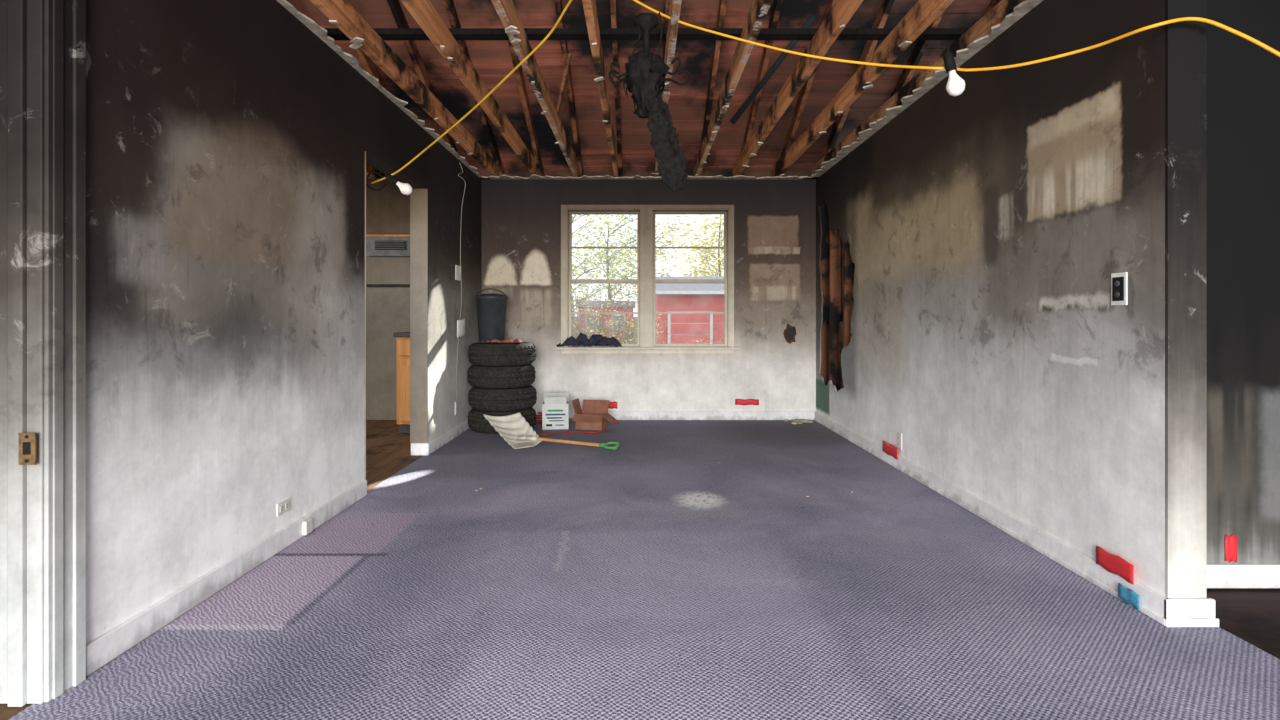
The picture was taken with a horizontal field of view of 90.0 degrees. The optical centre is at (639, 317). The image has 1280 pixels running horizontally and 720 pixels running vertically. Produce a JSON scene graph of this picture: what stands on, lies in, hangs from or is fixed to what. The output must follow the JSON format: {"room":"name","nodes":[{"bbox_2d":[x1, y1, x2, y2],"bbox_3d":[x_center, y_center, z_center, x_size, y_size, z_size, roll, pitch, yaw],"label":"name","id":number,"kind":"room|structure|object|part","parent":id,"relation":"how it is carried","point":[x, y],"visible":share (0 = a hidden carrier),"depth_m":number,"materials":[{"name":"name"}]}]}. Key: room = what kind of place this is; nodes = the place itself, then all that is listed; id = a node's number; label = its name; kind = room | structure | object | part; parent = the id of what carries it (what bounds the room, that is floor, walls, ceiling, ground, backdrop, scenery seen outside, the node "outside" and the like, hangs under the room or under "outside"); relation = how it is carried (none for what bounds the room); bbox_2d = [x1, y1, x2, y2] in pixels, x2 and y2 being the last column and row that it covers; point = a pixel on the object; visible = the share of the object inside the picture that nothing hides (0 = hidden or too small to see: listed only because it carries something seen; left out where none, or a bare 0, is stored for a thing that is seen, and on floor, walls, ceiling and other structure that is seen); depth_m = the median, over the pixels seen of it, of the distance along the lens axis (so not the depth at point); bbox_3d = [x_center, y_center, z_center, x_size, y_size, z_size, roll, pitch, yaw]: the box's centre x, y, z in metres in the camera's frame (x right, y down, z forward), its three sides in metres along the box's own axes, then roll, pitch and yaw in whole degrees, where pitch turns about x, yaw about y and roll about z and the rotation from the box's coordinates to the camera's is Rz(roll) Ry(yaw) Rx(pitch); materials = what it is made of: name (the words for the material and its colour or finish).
{"room":"fire-damaged living room","nodes":[
{"label":"fire-damaged living room","id":0,"kind":"room"},
{"bbox_2d":[86,0,480,643],"bbox_3d":[-1.657,-0.190,2.430,0.115,2.440,8.060,0,0,0],"label":"wall","id":1,"kind":"structure","parent":0,"point":[227,142],"depth_m":2.48,"materials":[{"name":"paint"}]},
{"bbox_2d":[19,433,36,464],"bbox_3d":[-1.618,0.345,1.690,0.044,0.084,0.006,0,0,0],"label":"strike plate","id":2,"kind":"object","parent":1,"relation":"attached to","point":[27,441],"visible":1,"depth_m":1.69,"materials":[{"name":"gold metal"}]},
{"bbox_2d":[0,0,85,706],"bbox_3d":[-1.651,-0.035,1.304,0.151,2.130,1.047,0,0,0],"label":"door frame","id":3,"kind":"structure","parent":1,"relation":"attached to","point":[21,21],"depth_m":1.71,"materials":[{"name":"paint"}]},
{"bbox_2d":[86,420,469,675],"bbox_3d":[-1.592,0.985,4.146,0.016,0.089,4.628,0,0,0],"label":"baseboard","id":4,"kind":"structure","parent":1,"relation":"attached to","point":[108,646],"depth_m":2.35,"materials":[{"name":"paint"}]},
{"bbox_2d":[277,498,289,516],"bbox_3d":[-1.595,0.847,2.868,0.009,0.055,0.100,0,0,0],"label":"electrical outlet","id":5,"kind":"object","parent":1,"relation":"attached to","point":[284,506],"visible":1,"depth_m":2.86,"materials":[{"name":"white plastic"}]},
{"bbox_2d":[302,518,311,534],"bbox_3d":[-1.574,0.988,3.030,0.020,0.065,0.060,0,0,0],"label":"phone jack","id":6,"kind":"object","parent":1,"relation":"attached to","point":[307,524],"visible":1,"depth_m":3.01,"materials":[{"name":"white plastic"}]},
{"bbox_2d":[277,0,487,178],"bbox_3d":[-1.551,-1.403,3.730,0.099,0.011,5.460,0,0,0],"label":"trim","id":7,"kind":"structure","parent":1,"relation":"attached to","point":[311,24],"depth_m":3.64,"materials":[{"name":"paint"}]},
{"bbox_2d":[365,151,427,479],"bbox_3d":[-1.659,0.030,4.265,0.131,2.000,1.088,0,0,0],"label":"trim","id":8,"kind":"structure","parent":1,"relation":"attached to","point":[418,198],"depth_m":4.80,"materials":[{"name":"paint"}]},
{"bbox_2d":[411,443,428,454],"bbox_3d":[-1.651,0.985,4.801,0.133,0.089,0.015,0,0,0],"label":"baseboard","id":9,"kind":"structure","parent":1,"relation":"attached to","point":[416,448],"depth_m":4.79,"materials":[{"name":"paint"}]},
{"bbox_2d":[455,401,457,414],"bbox_3d":[-1.595,0.783,5.565,0.009,0.115,0.070,0,0,0],"label":"electrical outlet","id":10,"kind":"object","parent":1,"relation":"attached to","point":[456,402],"visible":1,"depth_m":5.56,"materials":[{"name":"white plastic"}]},
{"bbox_2d":[455,265,460,280],"bbox_3d":[-1.597,-0.396,5.626,0.006,0.130,0.160,0,0,0],"label":"light switch","id":11,"kind":"object","parent":1,"relation":"attached to","point":[457,268],"visible":1,"depth_m":5.59,"materials":[{"name":"white plastic"}]},
{"bbox_2d":[456,164,465,391],"bbox_3d":[-1.587,-0.346,5.652,0.021,2.052,0.210,0,0,5],"label":"hanging wire","id":12,"kind":"object","parent":1,"relation":"hanging from","point":[460,164],"visible":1,"depth_m":5.67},
{"bbox_2d":[457,319,464,337],"bbox_3d":[-1.577,0.085,5.675,0.022,0.170,0.251,0,0,0],"label":"light switch","id":13,"kind":"object","parent":1,"relation":"attached to","point":[460,323],"visible":1,"depth_m":5.61,"materials":[{"name":"white plastic"}]},
{"bbox_2d":[366,178,815,419],"bbox_3d":[-1.147,-0.190,6.530,6.105,2.440,0.140,0,0,0],"label":"wall","id":14,"kind":"structure","parent":0,"point":[775,219],"depth_m":6.46,"materials":[{"name":"paint"}]},
{"bbox_2d":[366,163,379,177],"bbox_3d":[-2.662,-1.480,2.490,0.040,0.139,8.180,0,0,0],"label":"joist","id":15,"kind":"object","parent":14,"relation":"on","point":[369,168],"depth_m":6.30,"materials":[{"name":"brown wood"}]},
{"bbox_2d":[366,235,409,256],"bbox_3d":[-2.500,-0.722,6.399,0.480,0.210,0.121,0,0,0],"label":"air vent","id":16,"kind":"object","parent":14,"relation":"in","point":[376,245],"visible":0.85,"depth_m":6.36,"materials":[{"name":"grey metal"}]},
{"bbox_2d":[366,284,409,286],"bbox_3d":[-2.462,-0.325,6.449,1.475,0.030,0.019,0,0,0],"label":"trim","id":17,"kind":"structure","parent":14,"relation":"attached to","point":[367,285],"depth_m":6.44,"materials":[{"name":"paint"}]},
{"bbox_2d":[569,211,639,346],"bbox_3d":[-0.363,-0.399,6.543,0.727,1.383,0.075,0,0,0],"label":"window","id":18,"kind":"structure","parent":14,"relation":"in","point":[637,213],"depth_m":6.54,"materials":[{"name":"paint"}]},
{"bbox_3d":[-0.363,-0.050,6.522,0.727,0.686,0.035,0,0,0],"label":"lower sash","id":19,"kind":"part","parent":18,"relation":"part of","materials":[{"name":"clear glass"}]},
{"bbox_2d":[609,401,617,408],"bbox_3d":[-0.272,0.878,6.455,0.093,0.078,0.004,0,0,0],"label":"tape strip","id":20,"kind":"object","parent":14,"relation":"attached to","point":[612,405],"visible":0.94,"depth_m":6.45,"materials":[{"name":"red plastic"}]},
{"bbox_2d":[561,205,733,346],"bbox_3d":[0.076,-0.424,6.514,1.746,1.433,0.152,0,0,0],"label":"window frame","id":21,"kind":"structure","parent":14,"relation":"attached to","point":[646,211],"depth_m":6.44,"materials":[{"name":"paint"}]},
{"bbox_2d":[555,347,739,353],"bbox_3d":[0.076,0.328,6.490,1.846,0.070,0.200,0,0,0],"label":"sill","id":22,"kind":"structure","parent":14,"relation":"attached to","point":[564,350],"depth_m":6.44,"materials":[{"name":"paint"}]},
{"bbox_2d":[556,332,621,346],"bbox_3d":[-0.513,0.213,6.414,0.659,0.146,0.103,0,0,0],"label":"cloth","id":23,"kind":"object","parent":22,"relation":"on","point":[582,340],"visible":1,"depth_m":6.38,"materials":[{"name":"fabric"}]},
{"bbox_2d":[480,174,817,178],"bbox_3d":[0.087,-1.403,6.364,3.375,0.011,0.193,0,0,0],"label":"trim","id":24,"kind":"structure","parent":14,"relation":"attached to","point":[534,176],"depth_m":6.37,"materials":[{"name":"paint"}]},
{"bbox_2d":[536,411,814,419],"bbox_3d":[0.087,0.985,6.452,3.343,0.089,0.016,0,0,0],"label":"baseboard","id":25,"kind":"structure","parent":14,"relation":"attached to","point":[619,415],"depth_m":6.45,"materials":[{"name":"paint"}]},
{"bbox_2d":[653,211,726,346],"bbox_3d":[0.510,-0.399,6.543,0.757,1.383,0.075,0,0,0],"label":"window","id":26,"kind":"structure","parent":14,"relation":"in","point":[654,280],"depth_m":6.52,"materials":[{"name":"paint"}]},
{"bbox_3d":[0.510,-0.722,6.562,0.757,0.737,0.035,0,0,0],"label":"upper sash","id":27,"kind":"part","parent":26,"relation":"part of","materials":[{"name":"clear glass"}]},
{"bbox_2d":[735,399,758,404],"bbox_3d":[1.080,0.848,6.455,0.243,0.068,0.004,0,0,0],"label":"tape strip","id":28,"kind":"object","parent":14,"relation":"attached to","point":[737,401],"visible":1,"depth_m":6.45,"materials":[{"name":"red plastic"}]},
{"bbox_2d":[783,324,795,343],"bbox_3d":[1.512,0.157,6.454,0.132,0.205,0.008,0,0,0],"label":"hole","id":29,"kind":"object","parent":14,"relation":"attached to","point":[789,333],"visible":1,"depth_m":6.46,"materials":[{"name":"black"}]},
{"bbox_2d":[0,420,1279,719],"bbox_3d":[0.000,1.080,2.480,8.400,0.100,8.160,0,0,0],"label":"floor","id":30,"kind":"structure","parent":0,"point":[650,577],"depth_m":2.24,"materials":[{"name":"carpet"}]},
{"bbox_2d":[393,332,409,432],"bbox_3d":[-1.944,0.580,6.039,0.453,0.900,0.838,0,0,0],"label":"base cabinet","id":31,"kind":"object","parent":30,"relation":"on","point":[403,338],"visible":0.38,"depth_m":5.63,"materials":[{"name":"brown wood"}]},
{"bbox_2d":[393,332,409,336],"bbox_3d":[-1.944,0.149,6.039,0.453,0.038,0.838,0,0,0],"label":"countertop","id":32,"kind":"structure","parent":31,"relation":"on","point":[400,334],"depth_m":5.62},
{"bbox_2d":[468,407,535,433],"bbox_3d":[-1.276,0.928,5.930,0.620,0.199,0.620,0,0,0],"label":"tire","id":33,"kind":"object","parent":30,"relation":"on","point":[477,422],"visible":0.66,"depth_m":5.69,"materials":[{"name":"rubber"}]},
{"bbox_2d":[468,385,536,410],"bbox_3d":[-1.268,0.728,5.920,0.620,0.199,0.620,0,0,0],"label":"tire","id":34,"kind":"object","parent":33,"relation":"on","point":[519,398],"visible":0.93,"depth_m":5.67,"materials":[{"name":"rubber"}]},
{"bbox_2d":[467,364,535,387],"bbox_3d":[-1.282,0.527,5.934,0.620,0.199,0.620,0,0,0],"label":"tire","id":35,"kind":"object","parent":34,"relation":"on","point":[479,376],"visible":0.94,"depth_m":5.68,"materials":[{"name":"rubber"}]},
{"bbox_2d":[468,342,535,365],"bbox_3d":[-1.272,0.327,5.918,0.620,0.199,0.620,0,0,0],"label":"tire","id":36,"kind":"object","parent":35,"relation":"on","point":[480,353],"visible":0.98,"depth_m":5.67,"materials":[{"name":"rubber"}]},
{"bbox_2d":[475,288,507,341],"bbox_3d":[-1.425,-0.029,6.150,0.308,0.506,0.308,0,0,0],"label":"waste bin","id":37,"kind":"object","parent":36,"relation":"on","point":[491,308],"visible":0.87,"depth_m":6.04,"materials":[{"name":"grey plastic"}]},
{"bbox_2d":[486,339,523,342],"bbox_3d":[-1.216,0.202,5.782,0.328,0.036,0.186,0,0,-8],"label":"rag","id":38,"kind":"object","parent":36,"relation":"on","point":[493,340],"visible":1,"depth_m":5.71,"materials":[{"name":"red fabric"}]},
{"bbox_2d":[483,412,621,449],"bbox_3d":[-0.785,0.916,5.129,1.277,0.216,0.411,0,0,29],"label":"snow shovel","id":39,"kind":"object","parent":30,"relation":"on","point":[514,428],"visible":1,"depth_m":5.30,"materials":[{"name":"grey plastic"}]},
{"bbox_2d":[517,435,537,440],"bbox_3d":[-0.916,0.981,5.227,0.181,0.040,0.040,0,0,20],"label":"socket","id":40,"kind":"object","parent":39,"relation":"attached to","point":[533,437],"depth_m":5.21,"materials":[{"name":"grey metal"}]},
{"bbox_3d":[-0.240,0.991,4.978,0.162,0.045,0.129,0,0,20],"label":"handle","id":41,"kind":"part","parent":39,"relation":"part of","materials":[{"name":"green plastic"}]},
{"bbox_2d":[542,393,568,429],"bbox_3d":[-0.791,0.874,6.010,0.240,0.309,0.268,0,0,-6],"label":"carton","id":42,"kind":"object","parent":30,"relation":"on","point":[555,406],"visible":1,"depth_m":5.90,"materials":[{"name":"white cardboard"}]},
{"bbox_2d":[535,412,619,435],"bbox_3d":[-0.642,0.978,5.964,0.885,0.099,0.744,0,0,0],"label":"extension cord","id":43,"kind":"object","parent":30,"relation":"on","point":[538,412],"visible":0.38,"depth_m":5.74,"materials":[{"name":"red plastic"}]},
{"bbox_2d":[572,398,616,430],"bbox_3d":[-0.427,0.895,5.942,0.380,0.267,0.308,0,0,14],"label":"cardboard box","id":44,"kind":"object","parent":30,"relation":"on","point":[593,415],"visible":1,"depth_m":5.93,"materials":[{"name":"brown cardboard"}]},
{"bbox_2d":[475,419,852,496],"bbox_3d":[0.370,1.018,5.097,2.212,0.020,3.021,0,0,10],"label":"debris","id":45,"kind":"object","parent":30,"relation":"on","point":[795,421],"visible":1,"depth_m":6.29,"materials":[{"name":"paint"}]},
{"bbox_2d":[290,0,990,177],"bbox_3d":[0.000,-2.624,2.630,8.800,2.574,8.660,0,0,0],"label":"ceiling","id":46,"kind":"structure","parent":0,"point":[491,59],"depth_m":5.43,"materials":[{"name":"brown wood"}]},
{"bbox_2d":[310,0,498,176],"bbox_3d":[-1.450,-1.480,2.490,0.040,0.139,8.180,0,0,0],"label":"joist","id":47,"kind":"object","parent":46,"relation":"attached to","point":[352,24],"visible":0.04,"depth_m":3.79,"materials":[{"name":"brown wood"}]},
{"bbox_2d":[400,0,537,174],"bbox_3d":[-1.046,-1.480,2.490,0.040,0.139,8.180,0,0,0],"label":"joist","id":48,"kind":"object","parent":46,"relation":"attached to","point":[423,12],"visible":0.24,"depth_m":3.76,"materials":[{"name":"brown wood"}]},
{"bbox_2d":[491,0,578,176],"bbox_3d":[-0.642,-1.480,2.490,0.040,0.139,8.180,0,0,0],"label":"joist","id":49,"kind":"object","parent":46,"relation":"attached to","point":[506,11],"visible":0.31,"depth_m":3.85,"materials":[{"name":"brown wood"}]},
{"bbox_2d":[582,0,618,176],"bbox_3d":[-0.238,-1.480,2.490,0.040,0.139,8.180,0,0,0],"label":"joist","id":50,"kind":"object","parent":46,"relation":"attached to","point":[590,11],"visible":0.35,"depth_m":3.72,"materials":[{"name":"brown wood"}]},
{"bbox_2d":[366,0,572,194],"bbox_3d":[-0.947,-1.165,3.527,1.601,0.787,1.301,0,0,0],"label":"string light","id":51,"kind":"object","parent":50,"relation":"hanging from","point":[405,188],"depth_m":3.83,"materials":[{"name":"yellow plastic"}]},
{"bbox_2d":[379,171,398,184],"bbox_3d":[-1.567,-0.873,3.994,0.120,0.088,0.042,0,0,-14],"label":"socket","id":52,"kind":"object","parent":51,"relation":"attached to","point":[390,178],"depth_m":3.98,"materials":[{"name":"black plastic"}]},
{"bbox_3d":[-1.479,-0.815,4.016,0.099,0.086,0.074,0,0,0],"label":"bulb","id":53,"kind":"part","parent":51,"relation":"part of","materials":[{"name":"white glass"}]},
{"bbox_3d":[-0.947,-1.182,3.527,1.916,0.754,0.151,0,0,38],"label":"extension cord","id":54,"kind":"part","parent":51,"relation":"part of","materials":[{"name":"yellow plastic"}]},
{"bbox_2d":[286,0,1000,177],"bbox_3d":[0.005,-2.569,2.630,7.714,2.620,8.460,0,0,0],"label":"ceiling joists","id":55,"kind":"object","parent":46,"relation":"attached to","point":[920,47],"depth_m":5.31,"materials":[{"name":"brown wood"}]},
{"bbox_2d":[654,0,681,176],"bbox_3d":[0.166,-1.480,2.490,0.040,0.139,8.180,0,0,0],"label":"joist","id":56,"kind":"object","parent":46,"relation":"attached to","point":[675,5],"visible":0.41,"depth_m":3.30,"materials":[{"name":"brown wood"}]},
{"bbox_2d":[609,12,690,191],"bbox_3d":[0.046,-1.002,2.988,0.388,0.859,0.339,0,0,0],"label":"duct","id":57,"kind":"object","parent":56,"relation":"hanging from","point":[646,71],"visible":1,"depth_m":2.93,"materials":[{"name":"black metal"}]},
{"bbox_3d":[0.033,-1.090,2.998,0.212,0.300,0.218,0,0,0],"label":"motor","id":58,"kind":"part","parent":57,"relation":"part of","materials":[{"name":"black metal"}]},
{"bbox_3d":[0.116,-0.802,2.907,0.208,0.460,0.079,0,0,27],"label":"drooping blade","id":59,"kind":"part","parent":57,"relation":"part of","materials":[{"name":"black"}]},
{"bbox_2d":[633,0,1279,95],"bbox_3d":[1.044,-1.153,2.586,2.540,0.858,0.846,0,0,34],"label":"string light","id":60,"kind":"object","parent":56,"relation":"hanging from","point":[955,86],"depth_m":2.60,"materials":[{"name":"yellow plastic"}]},
{"bbox_2d":[941,43,956,72],"bbox_3d":[1.264,-1.067,2.620,0.064,0.122,0.042,0,0,0],"label":"socket","id":61,"kind":"object","parent":60,"relation":"attached to","point":[949,61],"depth_m":2.61,"materials":[{"name":"black plastic"}]},
{"bbox_3d":[1.291,-0.963,2.620,0.074,0.106,0.072,0,0,0],"label":"bulb","id":62,"kind":"part","parent":60,"relation":"part of","materials":[{"name":"white glass"}]},
{"bbox_3d":[1.044,-1.153,2.586,2.513,0.858,0.379,0,0,23],"label":"extension cord","id":63,"kind":"part","parent":60,"relation":"part of","materials":[{"name":"yellow plastic"}]},
{"bbox_2d":[694,0,771,175],"bbox_3d":[0.570,-1.480,2.490,0.040,0.139,8.180,0,0,0],"label":"joist","id":64,"kind":"object","parent":46,"relation":"attached to","point":[758,10],"visible":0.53,"depth_m":3.77,"materials":[{"name":"brown wood"}]},
{"bbox_2d":[329,20,990,175],"bbox_3d":[0.158,-1.404,4.668,3.315,0.022,3.290,0,0,0],"label":"fragments","id":65,"kind":"object","parent":64,"relation":"attached to","point":[511,30],"visible":0.85,"depth_m":3.30,"materials":[{"name":"paint"}]},
{"bbox_2d":[733,0,862,175],"bbox_3d":[0.974,-1.480,2.490,0.040,0.139,8.180,0,0,0],"label":"joist","id":66,"kind":"object","parent":46,"relation":"attached to","point":[841,12],"visible":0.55,"depth_m":3.79,"materials":[{"name":"brown wood"}]},
{"bbox_2d":[550,14,846,148],"bbox_3d":[0.384,-1.880,5.085,2.014,0.635,1.419,0,0,-15],"label":"brace","id":67,"kind":"object","parent":66,"relation":"on","point":[811,19],"visible":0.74,"depth_m":5.02,"materials":[{"name":"brown wood"}]},
{"bbox_2d":[772,0,953,176],"bbox_3d":[1.378,-1.480,2.490,0.040,0.139,8.180,0,0,0],"label":"joist","id":68,"kind":"object","parent":46,"relation":"attached to","point":[923,13],"visible":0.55,"depth_m":3.80,"materials":[{"name":"brown wood"}]},
{"bbox_2d":[816,0,1206,597],"bbox_3d":[1.840,-0.190,4.306,0.130,2.440,4.308,0,0,0],"label":"wall","id":69,"kind":"structure","parent":0,"point":[968,249],"depth_m":2.79,"materials":[{"name":"paint"}]},
{"bbox_2d":[883,440,897,458],"bbox_3d":[1.752,0.923,4.490,0.004,0.088,0.273,0,0,0],"label":"tape strip","id":70,"kind":"object","parent":69,"relation":"attached to","point":[889,449],"visible":1,"depth_m":4.47,"materials":[{"name":"red plastic"}]},
{"bbox_2d":[897,432,901,449],"bbox_3d":[1.770,0.840,4.369,0.009,0.115,0.070,0,0,0],"label":"electrical outlet","id":71,"kind":"object","parent":69,"relation":"attached to","point":[899,435],"visible":0.98,"depth_m":4.36,"materials":[{"name":"white plastic"}]},
{"bbox_2d":[811,0,1024,176],"bbox_3d":[1.782,-1.480,2.490,0.040,0.139,8.180,0,0,0],"label":"joist","id":72,"kind":"object","parent":69,"relation":"on","point":[996,15],"visible":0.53,"depth_m":3.86,"materials":[{"name":"brown wood"}]},
{"bbox_2d":[804,0,1042,178],"bbox_3d":[1.691,-1.403,4.312,0.168,0.011,4.296,0,0,0],"label":"trim","id":73,"kind":"structure","parent":69,"relation":"attached to","point":[1023,8],"depth_m":3.78,"materials":[{"name":"paint"}]},
{"bbox_2d":[814,411,1218,626],"bbox_3d":[1.839,0.985,4.285,0.176,0.089,4.318,0,0,0],"label":"baseboard","id":74,"kind":"structure","parent":69,"relation":"attached to","point":[1170,612],"depth_m":2.72,"materials":[{"name":"paint"}]},
{"bbox_2d":[1096,546,1133,584],"bbox_3d":[1.752,0.910,2.366,0.004,0.078,0.193,0,0,0],"label":"tape strip","id":75,"kind":"object","parent":69,"relation":"attached to","point":[1114,564],"visible":1,"depth_m":2.36,"materials":[{"name":"red plastic"}]},
{"bbox_2d":[1111,272,1127,304],"bbox_3d":[1.769,-0.107,2.367,0.012,0.120,0.075,0,0,0],"label":"light switch","id":76,"kind":"object","parent":69,"relation":"attached to","point":[1119,281],"visible":1,"depth_m":2.36,"materials":[{"name":"white plastic"}]},
{"bbox_2d":[1118,583,1139,610],"bbox_3d":[1.744,0.994,2.285,0.004,0.063,0.103,0,0,0],"label":"tape","id":77,"kind":"object","parent":69,"relation":"attached to","point":[1128,596],"visible":1,"depth_m":2.28,"materials":[{"name":"blue plastic"}]},
{"bbox_2d":[1207,0,1279,563],"bbox_3d":[3.053,-0.190,2.500,2.295,2.440,0.100,0,0,0],"label":"wall","id":78,"kind":"structure","parent":0,"point":[1243,77],"depth_m":2.45,"materials":[{"name":"paint"}]},
{"bbox_2d":[1225,534,1237,561],"bbox_3d":[2.259,0.880,2.445,0.048,0.108,0.004,0,0,0],"label":"tape strip","id":79,"kind":"object","parent":78,"relation":"attached to","point":[1230,541],"visible":1,"depth_m":2.44,"materials":[{"name":"red plastic"}]},
{"bbox_2d":[1207,564,1279,587],"bbox_3d":[3.061,0.985,2.441,2.279,0.089,0.018,0,0,0],"label":"baseboard","id":80,"kind":"structure","parent":78,"relation":"attached to","point":[1218,575],"depth_m":2.43,"materials":[{"name":"paint"}]},
{"bbox_3d":[3.052,-1.400,0.425,2.295,0.019,4.050,0,0,0],"label":"ceiling","id":81,"kind":"structure","parent":0,"visible":0},
{"bbox_2d":[324,28,968,39],"bbox_3d":[0.000,-1.569,3.540,8.400,0.032,0.080,0,0,0],"label":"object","id":82,"kind":"structure","parent":81,"relation":"on","point":[335,33],"depth_m":3.50,"materials":[{"name":"metal"}]},
{"label":"outside","id":83,"kind":"structure","parent":0,"visible":0},
{"bbox_3d":[0.000,1.460,48.480,120.000,0.140,83.040,0,0,0],"label":"lawn","id":84,"kind":"structure","parent":83,"visible":0},
{"bbox_2d":[571,215,615,332],"bbox_3d":[-2.005,-1.175,16.992,2.814,5.132,2.709,0,0,0],"label":"young tree","id":85,"kind":"object","parent":84,"relation":"on","point":[587,255],"visible":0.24,"depth_m":16.96,"materials":[{"name":"green plant"}]},
{"bbox_2d":[571,284,635,343],"bbox_3d":[-1.055,0.334,12.027,1.872,2.109,1.822,0,0,39],"label":"shrub","id":86,"kind":"object","parent":84,"relation":"on","point":[604,331],"visible":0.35,"depth_m":11.90,"materials":[{"name":"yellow plant"}]},
{"bbox_2d":[571,215,636,309],"bbox_3d":[-4.557,-4.098,43.915,11.727,10.979,10.360,0,0,15],"label":"maple tree","id":87,"kind":"object","parent":84,"relation":"on","point":[589,221],"visible":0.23,"depth_m":44.14,"materials":[{"name":"green plant"}]},
{"bbox_2d":[574,317,636,343],"bbox_3d":[0.950,0.660,33.925,29.900,1.460,0.050,0,0,0],"label":"fence","id":88,"kind":"object","parent":84,"relation":"on","point":[634,319],"visible":0.02,"depth_m":33.90,"materials":[{"name":"wood"}]},
{"bbox_2d":[576,301,635,343],"bbox_3d":[-1.450,0.335,28.000,2.500,2.110,2.400,0,0,0],"label":"shed","id":89,"kind":"object","parent":84,"relation":"on","point":[633,304],"visible":0.33,"depth_m":26.97,"materials":[{"name":"wood"}]},
{"bbox_2d":[571,215,682,311],"bbox_3d":[-1.696,-3.516,37.180,7.513,9.815,8.619,0,0,-43],"label":"maple tree","id":90,"kind":"object","parent":84,"relation":"on","point":[607,261],"visible":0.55,"depth_m":36.65,"materials":[{"name":"green plant"}]},
{"bbox_2d":[608,311,669,343],"bbox_3d":[-0.156,0.580,13.941,1.588,1.616,1.588,0,0,-31],"label":"shrub","id":91,"kind":"object","parent":84,"relation":"on","point":[629,333],"visible":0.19,"depth_m":13.89,"materials":[{"name":"green plant"}]},
{"bbox_2d":[576,215,708,308],"bbox_3d":[0.069,-3.960,45.748,9.865,10.704,11.274,0,0,0],"label":"maple tree","id":92,"kind":"object","parent":84,"relation":"on","point":[681,223],"visible":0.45,"depth_m":45.76,"materials":[{"name":"green plant"}]},
{"bbox_2d":[655,276,723,343],"bbox_3d":[3.500,-0.100,24.485,6.440,2.980,5.730,0,0,0],"label":"garage","id":93,"kind":"structure","parent":84,"relation":"on","point":[683,328],"depth_m":22.00,"materials":[{"name":"red wood"}]},
{"bbox_2d":[655,215,723,275],"bbox_3d":[3.822,-2.767,29.890,7.152,8.317,7.459,0,0,12],"label":"maple tree","id":94,"kind":"object","parent":84,"relation":"on","point":[719,259],"visible":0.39,"depth_m":30.14,"materials":[{"name":"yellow plant"}]},
{"bbox_2d":[659,335,722,343],"bbox_3d":[1.692,0.880,12.963,2.436,1.269,2.428,0,0,-18],"label":"shrub","id":95,"kind":"object","parent":84,"relation":"on","point":[659,335],"visible":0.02,"depth_m":13.28,"materials":[{"name":"green plant"}]}
]}

